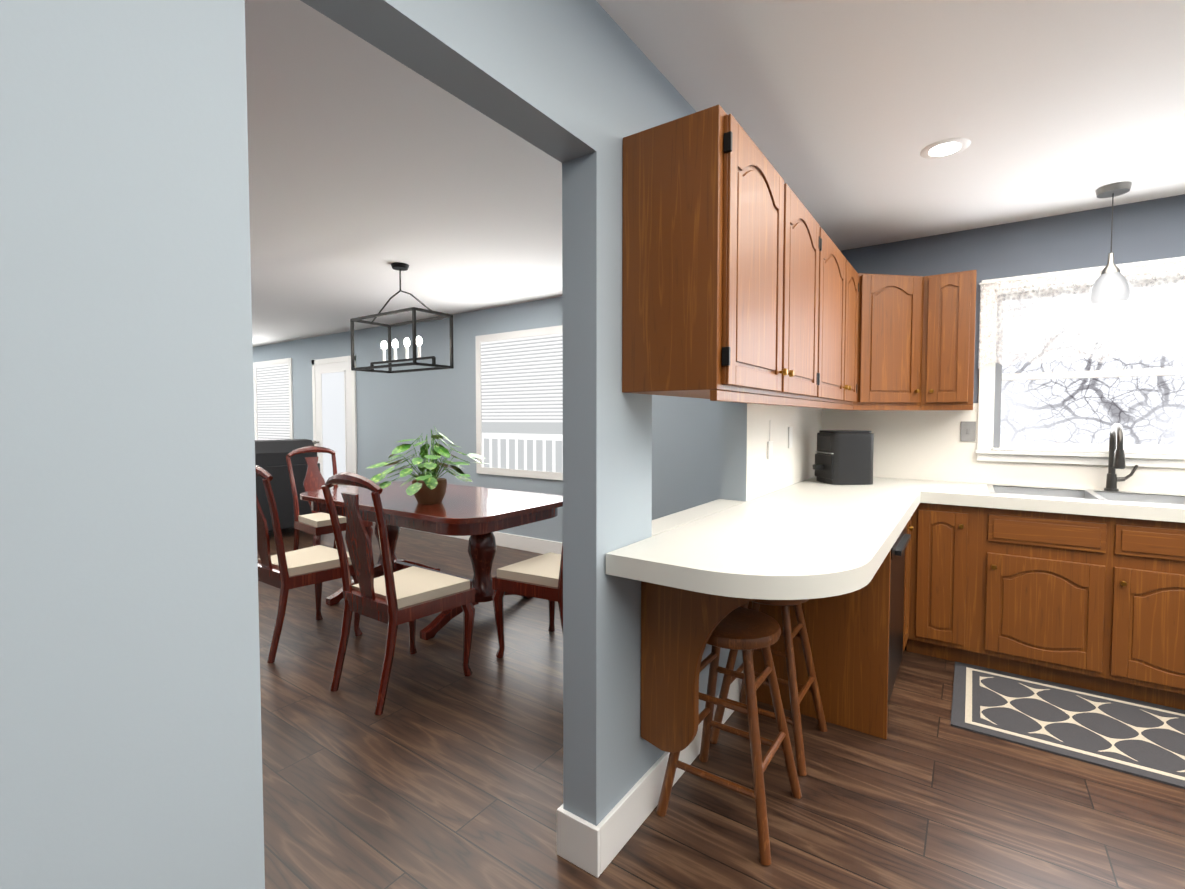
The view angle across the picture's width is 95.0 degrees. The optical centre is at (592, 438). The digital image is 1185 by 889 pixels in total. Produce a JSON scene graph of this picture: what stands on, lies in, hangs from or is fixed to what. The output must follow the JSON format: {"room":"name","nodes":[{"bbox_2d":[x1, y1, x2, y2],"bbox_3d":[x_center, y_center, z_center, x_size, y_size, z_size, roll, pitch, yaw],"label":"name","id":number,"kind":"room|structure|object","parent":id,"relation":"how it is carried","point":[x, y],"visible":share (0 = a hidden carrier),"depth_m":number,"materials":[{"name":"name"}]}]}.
{"room":"kitchen","nodes":[
{"label":"kitchen","id":0,"kind":"room"},
{"bbox_2d":[0,0,812,888],"bbox_3d":[-0.216,0.040,1.300,0.120,2.440,6.120,1,3,35],"label":"wall","id":1,"kind":"structure","parent":0,"point":[130,724],"depth_m":0.72,"materials":[{"name":"grey paint"}]},
{"bbox_2d":[557,804,585,865],"bbox_3d":[0.690,1.137,2.736,0.035,0.140,2.735,1,3,35],"label":"baseboard","id":2,"kind":"structure","parent":1,"relation":"attached to","point":[569,826],"depth_m":1.60,"materials":[{"name":"white wood"}]},
{"bbox_2d":[582,671,742,877],"bbox_3d":[0.359,1.163,2.047,0.015,0.140,1.225,1,3,35],"label":"baseboard","id":3,"kind":"structure","parent":1,"relation":"attached to","point":[589,847],"depth_m":1.69,"materials":[{"name":"white wood"}]},
{"bbox_2d":[652,499,745,535],"bbox_3d":[0.403,0.316,2.203,0.130,0.021,0.910,1,3,35],"label":"sill","id":4,"kind":"structure","parent":1,"relation":"on","point":[670,521],"depth_m":2.17,"materials":[{"name":"white laminate"}]},
{"bbox_2d":[641,581,756,752],"bbox_3d":[0.376,0.689,1.609,0.517,0.596,0.035,1,3,35],"label":"bracket","id":5,"kind":"object","parent":1,"relation":"attached to","point":[678,626],"visible":0.69,"depth_m":1.68,"materials":[{"name":"brown wood"}]},
{"bbox_2d":[622,105,797,400],"bbox_3d":[0.392,-0.515,1.762,0.318,0.744,0.607,1,3,35],"label":"upper cabinet","id":6,"kind":"object","parent":1,"relation":"attached to","point":[743,281],"depth_m":1.53,"materials":[{"name":"brown wood"}]},
{"bbox_2d":[720,199,829,404],"bbox_3d":[0.677,-0.530,2.169,0.318,0.744,0.654,1,3,35],"label":"upper cabinet","id":7,"kind":"object","parent":1,"relation":"attached to","point":[811,242],"depth_m":2.16,"materials":[{"name":"brown wood"}]},
{"bbox_2d":[779,239,845,406],"bbox_3d":[0.989,-0.547,2.615,0.318,0.744,0.704,1,3,35],"label":"upper cabinet","id":8,"kind":"object","parent":1,"relation":"attached to","point":[836,271],"depth_m":2.58,"materials":[{"name":"brown wood"}]},
{"bbox_2d":[802,259,869,408],"bbox_3d":[1.279,-0.560,2.982,0.371,0.744,0.498,1,3,35],"label":"upper cabinet","id":9,"kind":"object","parent":1,"relation":"attached to","point":[857,284],"depth_m":3.04,"materials":[{"name":"brown wood"}]},
{"bbox_2d":[866,274,925,408],"bbox_3d":[1.643,-0.572,3.295,0.608,0.744,0.680,1,3,35],"label":"upper cabinet","id":10,"kind":"object","parent":1,"relation":"attached to","point":[897,302],"depth_m":3.11,"materials":[{"name":"brown wood"}]},
{"bbox_2d":[245,0,1184,346],"bbox_3d":[-3.279,-1.319,3.397,15.400,0.120,6.720,1,3,35],"label":"ceiling","id":11,"kind":"structure","parent":0,"point":[369,164],"depth_m":2.17,"materials":[{"name":"white paint"}]},
{"bbox_2d":[350,262,453,372],"bbox_3d":[-1.418,-0.896,4.014,0.758,0.768,0.338,1,3,35],"label":"chandelier","id":12,"kind":"object","parent":11,"relation":"hanging from","point":[399,266],"visible":1,"depth_m":3.98,"materials":[{"name":"black metal"}]},
{"bbox_2d":[920,137,970,158],"bbox_3d":[1.478,-1.214,2.278,0.180,0.006,0.180,1,3,35],"label":"recessed light","id":13,"kind":"object","parent":11,"relation":"in","point":[934,151],"visible":1,"depth_m":2.27,"materials":[{"name":"white plastic"}]},
{"bbox_2d":[1087,182,1132,306],"bbox_3d":[2.552,-0.946,2.672,0.162,0.569,0.162,1,3,35],"label":"light","id":14,"kind":"object","parent":11,"relation":"hanging from","point":[1111,286],"visible":1,"depth_m":2.64,"materials":[{"name":"silver metal"}]},
{"bbox_2d":[253,194,1184,542],"bbox_3d":[-1.461,-0.135,6.039,15.400,2.440,0.220,1,3,35],"label":"wall","id":15,"kind":"structure","parent":0,"point":[392,408],"depth_m":4.52,"materials":[{"name":"grey paint"}]},
{"bbox_2d":[253,358,293,439],"bbox_3d":[-5.748,-0.490,8.883,3.340,1.440,0.020,1,3,35],"label":"living room window","id":16,"kind":"structure","parent":15,"relation":"in","point":[273,398],"depth_m":8.25,"materials":[{"name":"white plastic"}]},
{"bbox_2d":[312,355,357,488],"bbox_3d":[-3.498,-0.020,7.267,1.040,2.120,0.111,1,3,35],"label":"patio door","id":17,"kind":"structure","parent":15,"relation":"in","point":[334,404],"depth_m":7.25,"materials":[{"name":"white glass"}]},
{"bbox_2d":[374,522,561,554],"bbox_3d":[-3.052,0.978,7.051,11.080,0.140,0.015,1,3,35],"label":"baseboard","id":18,"kind":"structure","parent":15,"relation":"attached to","point":[536,545],"depth_m":5.37,"materials":[{"name":"white"}]},
{"bbox_2d":[475,325,562,479],"bbox_3d":[-0.568,-0.336,5.258,1.590,1.440,0.020,1,3,35],"label":"dining room window","id":19,"kind":"structure","parent":15,"relation":"in","point":[519,403],"depth_m":5.36,"materials":[{"name":"white plastic"}]},
{"bbox_2d":[922,270,976,408],"bbox_3d":[2.062,-0.568,3.191,0.301,0.744,0.371,1,3,35],"label":"upper cabinet","id":20,"kind":"object","parent":15,"relation":"attached to","point":[948,355],"depth_m":3.07,"materials":[{"name":"brown wood"}]},
{"bbox_2d":[746,403,1184,500],"bbox_3d":[2.627,0.070,2.119,3.600,0.480,1.519,1,3,35],"label":"backsplash","id":21,"kind":"structure","parent":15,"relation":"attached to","point":[920,444],"depth_m":3.27,"materials":[{"name":"white"}]},
{"bbox_2d":[767,441,772,458],"bbox_3d":[0.915,0.004,2.797,0.009,0.200,0.070,1,3,35],"label":"electrical outlet plate","id":22,"kind":"object","parent":21,"relation":"attached to","point":[770,445],"depth_m":2.79,"materials":[{"name":"white plastic"}]},
{"bbox_2d":[788,427,792,447],"bbox_3d":[1.132,-0.007,3.109,0.007,0.120,0.070,1,3,35],"label":"electrical outlet plate","id":23,"kind":"object","parent":21,"relation":"attached to","point":[790,429],"depth_m":3.10,"materials":[{"name":"white plastic"}]},
{"bbox_2d":[960,421,975,440],"bbox_3d":[2.270,-0.043,3.284,0.075,0.120,0.010,1,3,35],"label":"switch plate","id":24,"kind":"object","parent":21,"relation":"attached to","point":[968,431],"visible":1,"depth_m":3.28,"materials":[{"name":"grey"}]},
{"bbox_2d":[975,256,1184,467],"bbox_3d":[2.904,-0.391,2.933,1.350,1.070,0.241,1,3,35],"label":"kitchen window","id":25,"kind":"structure","parent":15,"relation":"in","point":[990,445],"depth_m":3.09,"materials":[{"name":"white"}]},
{"bbox_2d":[978,259,1184,367],"bbox_3d":[2.830,-0.650,2.818,1.350,0.506,0.024,1,3,35],"label":"sheer curtain","id":26,"kind":"object","parent":25,"relation":"hanging from","point":[1085,297],"visible":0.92,"depth_m":2.96,"materials":[{"name":"white fabric"}]},
{"bbox_2d":[257,522,1184,888],"bbox_3d":[-3.279,1.240,3.492,15.400,0.120,6.720,1,3,35],"label":"floor","id":27,"kind":"structure","parent":0,"point":[441,772],"depth_m":1.91,"materials":[{"name":"laminate"}]},
{"bbox_2d":[255,439,319,530],"bbox_3d":[-3.793,0.542,6.264,1.195,1.070,1.091,1,3,35],"label":"recliner","id":28,"kind":"object","parent":27,"relation":"on","point":[270,456],"visible":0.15,"depth_m":5.90,"materials":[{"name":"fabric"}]},
{"bbox_2d":[255,465,361,662],"bbox_3d":[-1.740,0.661,3.193,0.524,1.071,0.562,1,3,35],"label":"dining chair","id":29,"kind":"object","parent":27,"relation":"on","point":[284,572],"visible":0.58,"depth_m":3.02,"materials":[{"name":"brown wood"}]},
{"bbox_2d":[286,446,372,550],"bbox_3d":[-2.281,0.606,4.675,0.562,1.071,0.524,1,3,35],"label":"dining chair","id":30,"kind":"object","parent":27,"relation":"on","point":[316,524],"visible":0.62,"depth_m":4.62,"materials":[{"name":"brown wood"}]},
{"bbox_2d":[321,472,474,714],"bbox_3d":[-0.961,0.680,2.684,0.524,1.071,0.562,1,3,35],"label":"dining chair","id":31,"kind":"object","parent":27,"relation":"on","point":[394,600],"visible":1,"depth_m":2.56,"materials":[{"name":"brown wood"}]},
{"bbox_2d":[300,481,562,639],"bbox_3d":[-1.156,0.785,3.892,1.900,0.760,1.060,1,3,35],"label":"dining table","id":32,"kind":"object","parent":27,"relation":"on","point":[479,516],"visible":0.71,"depth_m":3.52,"materials":[{"name":"brown wood"}]},
{"bbox_2d":[366,426,486,503],"bbox_3d":[-1.081,0.164,3.510,0.702,0.506,0.717,1,3,35],"label":"pothos plant","id":33,"kind":"object","parent":32,"relation":"on","point":[426,487],"visible":0.96,"depth_m":3.46,"materials":[{"name":"green plant"}]},
{"bbox_2d":[492,543,562,657],"bbox_3d":[-0.179,0.668,3.008,0.562,1.071,0.524,1,3,35],"label":"dining chair","id":34,"kind":"object","parent":27,"relation":"on","point":[540,576],"visible":0.31,"depth_m":2.94,"materials":[{"name":"brown wood"}]},
{"bbox_2d":[656,607,801,865],"bbox_3d":[0.468,0.925,1.831,0.379,0.639,0.379,1,3,35],"label":"stool","id":35,"kind":"object","parent":27,"relation":"on","point":[746,631],"visible":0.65,"depth_m":1.76,"materials":[{"name":"brown wood"}]},
{"bbox_2d":[710,599,826,775],"bbox_3d":[0.729,0.910,2.228,0.379,0.639,0.379,1,3,35],"label":"stool","id":36,"kind":"object","parent":27,"relation":"on","point":[788,633],"visible":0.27,"depth_m":2.17,"materials":[{"name":"brown wood"}]},
{"bbox_2d":[780,516,911,678],"bbox_3d":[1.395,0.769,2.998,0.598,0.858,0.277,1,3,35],"label":"base cabinet","id":37,"kind":"object","parent":27,"relation":"on","point":[850,631],"depth_m":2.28,"materials":[{"name":"brown wood"}]},
{"bbox_2d":[606,480,925,599],"bbox_3d":[0.892,0.336,2.227,0.636,0.060,2.070,1,3,35],"label":"countertop","id":38,"kind":"structure","parent":37,"relation":"on","point":[811,538],"depth_m":1.66,"materials":[{"name":"white stone"}]},
{"bbox_2d":[888,524,910,703],"bbox_3d":[1.163,0.785,2.619,0.598,0.853,0.597,1,3,35],"label":"dishwasher","id":39,"kind":"object","parent":27,"relation":"on","point":[897,576],"visible":0.17,"depth_m":2.42,"materials":[{"name":"black metal"}]},
{"bbox_2d":[912,503,983,665],"bbox_3d":[1.995,0.765,3.096,0.312,0.858,0.683,1,3,35],"label":"base cabinet","id":40,"kind":"object","parent":27,"relation":"on","point":[945,538],"depth_m":2.86,"materials":[{"name":"brown wood"}]},
{"bbox_2d":[980,508,1139,698],"bbox_3d":[2.374,0.773,2.871,0.567,0.858,0.618,1,3,35],"label":"base cabinet","id":41,"kind":"object","parent":27,"relation":"on","point":[1093,603],"depth_m":2.60,"materials":[{"name":"brown wood"}]},
{"bbox_2d":[951,661,1184,788],"bbox_3d":[2.528,1.228,2.054,1.940,0.008,0.730,1,3,35],"label":"kitchen rug","id":42,"kind":"object","parent":27,"relation":"on","point":[1142,739],"visible":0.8,"depth_m":2.33,"materials":[{"name":"grey fabric"}]},
{"bbox_2d":[1132,519,1184,709],"bbox_3d":[2.728,0.782,2.623,0.578,0.858,0.618,1,3,35],"label":"base cabinet","id":43,"kind":"object","parent":27,"relation":"on","point":[1158,656],"depth_m":2.41,"materials":[{"name":"brown wood"}]},
{"bbox_2d":[807,476,1184,522],"bbox_3d":[2.878,0.324,2.487,3.592,0.064,0.636,1,3,35],"label":"countertop","id":44,"kind":"structure","parent":43,"relation":"on","point":[1118,504],"depth_m":2.74,"materials":[{"name":"white laminate"}]},
{"bbox_2d":[813,430,873,484],"bbox_3d":[1.489,0.108,3.273,0.320,0.315,0.230,0,2,-5],"label":"air fryer","id":45,"kind":"object","parent":44,"relation":"on","point":[843,457],"visible":1,"depth_m":3.17,"materials":[{"name":"black plastic"}]},
{"bbox_2d":[1104,423,1137,490],"bbox_3d":[2.737,0.100,2.792,0.131,0.360,0.224,1,3,35],"label":"faucet","id":46,"kind":"object","parent":44,"relation":"on","point":[1116,460],"visible":1,"depth_m":2.85,"materials":[{"name":"grey metal"}]},
{"label":"outside","id":47,"kind":"structure","parent":0,"visible":0},
{"bbox_2d":[1000,283,1184,444],"bbox_3d":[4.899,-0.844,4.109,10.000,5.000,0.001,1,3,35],"label":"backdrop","id":48,"kind":"structure","parent":47,"point":[1147,410],"depth_m":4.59,"materials":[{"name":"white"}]}
]}

